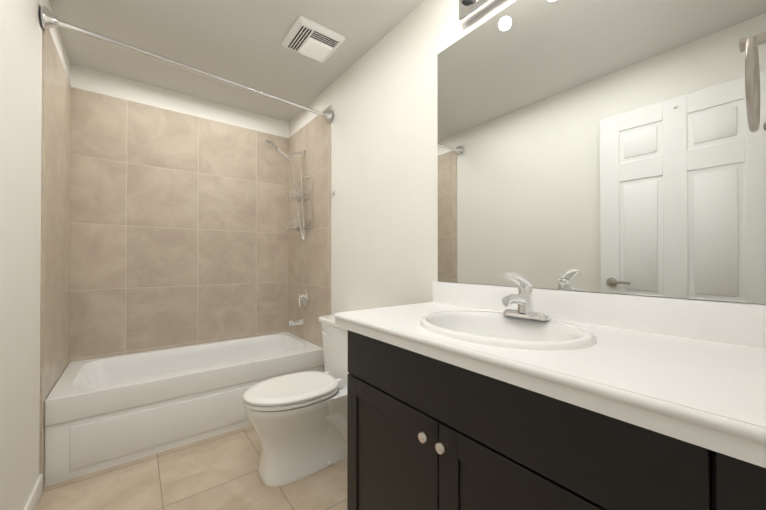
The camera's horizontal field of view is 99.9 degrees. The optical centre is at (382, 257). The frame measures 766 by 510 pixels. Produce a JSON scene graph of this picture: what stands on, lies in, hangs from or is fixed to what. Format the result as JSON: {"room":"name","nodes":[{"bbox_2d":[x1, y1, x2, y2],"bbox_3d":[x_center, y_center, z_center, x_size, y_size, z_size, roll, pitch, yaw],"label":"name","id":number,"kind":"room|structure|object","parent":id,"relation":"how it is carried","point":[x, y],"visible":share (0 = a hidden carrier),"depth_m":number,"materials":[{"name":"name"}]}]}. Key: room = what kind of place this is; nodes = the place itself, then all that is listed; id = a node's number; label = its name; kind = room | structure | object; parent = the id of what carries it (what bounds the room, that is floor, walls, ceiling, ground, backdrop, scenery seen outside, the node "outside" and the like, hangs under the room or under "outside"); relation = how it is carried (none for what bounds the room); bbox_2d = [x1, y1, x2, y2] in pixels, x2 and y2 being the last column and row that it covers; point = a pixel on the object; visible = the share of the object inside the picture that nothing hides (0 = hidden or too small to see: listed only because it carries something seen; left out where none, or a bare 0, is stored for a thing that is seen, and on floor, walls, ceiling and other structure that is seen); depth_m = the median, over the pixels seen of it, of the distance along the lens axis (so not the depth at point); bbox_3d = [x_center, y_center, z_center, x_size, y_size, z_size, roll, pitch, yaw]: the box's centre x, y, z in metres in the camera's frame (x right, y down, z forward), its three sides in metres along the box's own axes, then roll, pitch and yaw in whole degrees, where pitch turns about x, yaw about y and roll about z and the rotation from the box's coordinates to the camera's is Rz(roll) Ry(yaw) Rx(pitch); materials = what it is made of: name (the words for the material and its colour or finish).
{"room":"bathroom","nodes":[
{"label":"bathroom","id":0,"kind":"room"},
{"bbox_2d":[0,0,69,509],"bbox_3d":[-1.217,-0.104,0.889,0.120,2.460,3.170,0,0,-37],"label":"wall","id":1,"kind":"structure","parent":0,"point":[20,132],"depth_m":1.28,"materials":[{"name":"paint"}]},
{"bbox_2d":[24,474,42,509],"bbox_3d":[-0.957,1.077,0.651,0.012,0.095,2.250,0,0,-37],"label":"baseboard","id":2,"kind":"structure","parent":1,"relation":"attached to","point":[34,497],"depth_m":1.45,"materials":[{"name":"paint"}]},
{"bbox_2d":[39,26,70,487],"bbox_3d":[-1.885,-0.018,1.864,0.008,2.300,0.792,0,0,-37],"label":"wall tile","id":3,"kind":"structure","parent":1,"relation":"attached to","point":[55,230],"depth_m":1.75,"materials":[{"name":"beige tile"}]},
{"bbox_2d":[70,64,288,137],"bbox_3d":[-1.559,-0.092,2.699,1.780,2.460,0.120,0,0,-37],"label":"wall","id":4,"kind":"structure","parent":0,"point":[87,79],"depth_m":2.54,"materials":[{"name":"paint"}]},
{"bbox_2d":[69,87,288,362],"bbox_3d":[-1.520,-0.013,2.648,1.540,2.300,0.008,0,0,-37],"label":"wall tile","id":5,"kind":"structure","parent":4,"relation":"attached to","point":[179,234],"depth_m":2.52,"materials":[{"name":"beige tile"}]},
{"bbox_2d":[36,425,346,509],"bbox_3d":[-0.595,1.189,1.433,1.780,0.120,3.290,0,0,-37],"label":"floor","id":6,"kind":"structure","parent":0,"point":[219,472],"depth_m":1.60,"materials":[{"name":"tile"}]},
{"bbox_2d":[44,332,323,486],"bbox_3d":[-1.288,0.920,2.340,1.522,0.430,0.751,0,0,-37],"label":"bathtub","id":7,"kind":"object","parent":6,"relation":"on","point":[104,413],"visible":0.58,"depth_m":1.94,"materials":[{"name":"ceramic"}]},
{"bbox_2d":[243,315,348,486],"bbox_3d":[-0.402,0.757,1.829,0.739,0.750,0.492,0,0,-37],"label":"toilet","id":8,"kind":"object","parent":6,"relation":"on","point":[298,421],"visible":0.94,"depth_m":1.68,"materials":[{"name":"ceramic"}]},
{"bbox_2d":[334,272,765,509],"bbox_3d":[0.373,0.585,0.972,0.566,1.083,1.128,0,0,-37],"label":"bathroom vanity","id":9,"kind":"object","parent":6,"relation":"on","point":[524,395],"visible":1,"depth_m":0.74,"materials":[{"name":"brown wood"}]},
{"bbox_2d":[49,0,423,121],"bbox_3d":[-0.595,-1.391,1.450,1.780,0.120,3.290,0,0,-37],"label":"ceiling","id":10,"kind":"structure","parent":0,"point":[239,41],"depth_m":1.97,"materials":[{"name":"paint"}]},
{"bbox_2d":[281,16,344,62],"bbox_3d":[-0.427,-1.306,1.962,0.296,0.041,0.296,0,0,-37],"label":"ceiling vent","id":11,"kind":"object","parent":10,"relation":"in","point":[307,37],"visible":1,"depth_m":1.92,"materials":[{"name":"plastic"}]},
{"bbox_2d":[289,0,765,314],"bbox_3d":[0.101,-0.098,1.899,0.120,2.460,3.170,0,0,-37],"label":"wall","id":12,"kind":"structure","parent":0,"point":[380,97],"depth_m":1.88,"materials":[{"name":"paint"}]},
{"bbox_2d":[288,105,330,371],"bbox_3d":[-0.654,-0.012,2.777,0.008,2.300,0.842,0,0,-37],"label":"wall tile","id":13,"kind":"structure","parent":12,"relation":"attached to","point":[310,262],"depth_m":2.70,"materials":[{"name":"beige tile"}]},
{"bbox_2d":[41,5,332,122],"bbox_3d":[-1.011,-1.112,1.992,1.523,0.160,0.100,0,0,-37],"label":"curtain rod","id":14,"kind":"object","parent":13,"relation":"attached to","point":[49,19],"visible":1,"depth_m":1.78,"materials":[{"name":"silver metal"}]},
{"bbox_2d":[263,140,311,326],"bbox_3d":[-0.811,-0.189,2.688,0.349,1.544,0.285,0,0,-37],"label":"shower","id":15,"kind":"object","parent":13,"relation":"attached to","point":[302,297],"visible":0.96,"depth_m":2.75,"materials":[{"name":"silver metal"}]},
{"bbox_2d":[459,0,500,24],"bbox_3d":[0.550,-1.108,1.131,0.107,0.120,0.715,0,0,-37],"label":"sconce","id":16,"kind":"object","parent":12,"relation":"attached to","point":[470,11],"visible":1,"depth_m":1.37,"materials":[{"name":"silver metal"}]},
{"bbox_2d":[437,0,765,303],"bbox_3d":[0.604,-0.446,1.141,0.005,1.113,1.098,0,0,-37],"label":"mirror","id":17,"kind":"object","parent":12,"relation":"attached to","point":[611,146],"visible":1,"depth_m":1.01,"materials":[{"name":"clear glass"}]},
{"bbox_3d":[0.370,-0.109,0.184,1.540,2.460,0.120,0,0,-37],"label":"wall","id":18,"kind":"structure","parent":0,"visible":0},
{"bbox_2d":[739,30,765,131],"bbox_3d":[0.679,-0.323,0.554,0.156,0.192,0.088,0,0,-37],"label":"towel ring","id":19,"kind":"object","parent":18,"relation":"attached to","point":[748,45],"visible":1,"depth_m":0.56,"materials":[{"name":"silver metal"}]}
]}

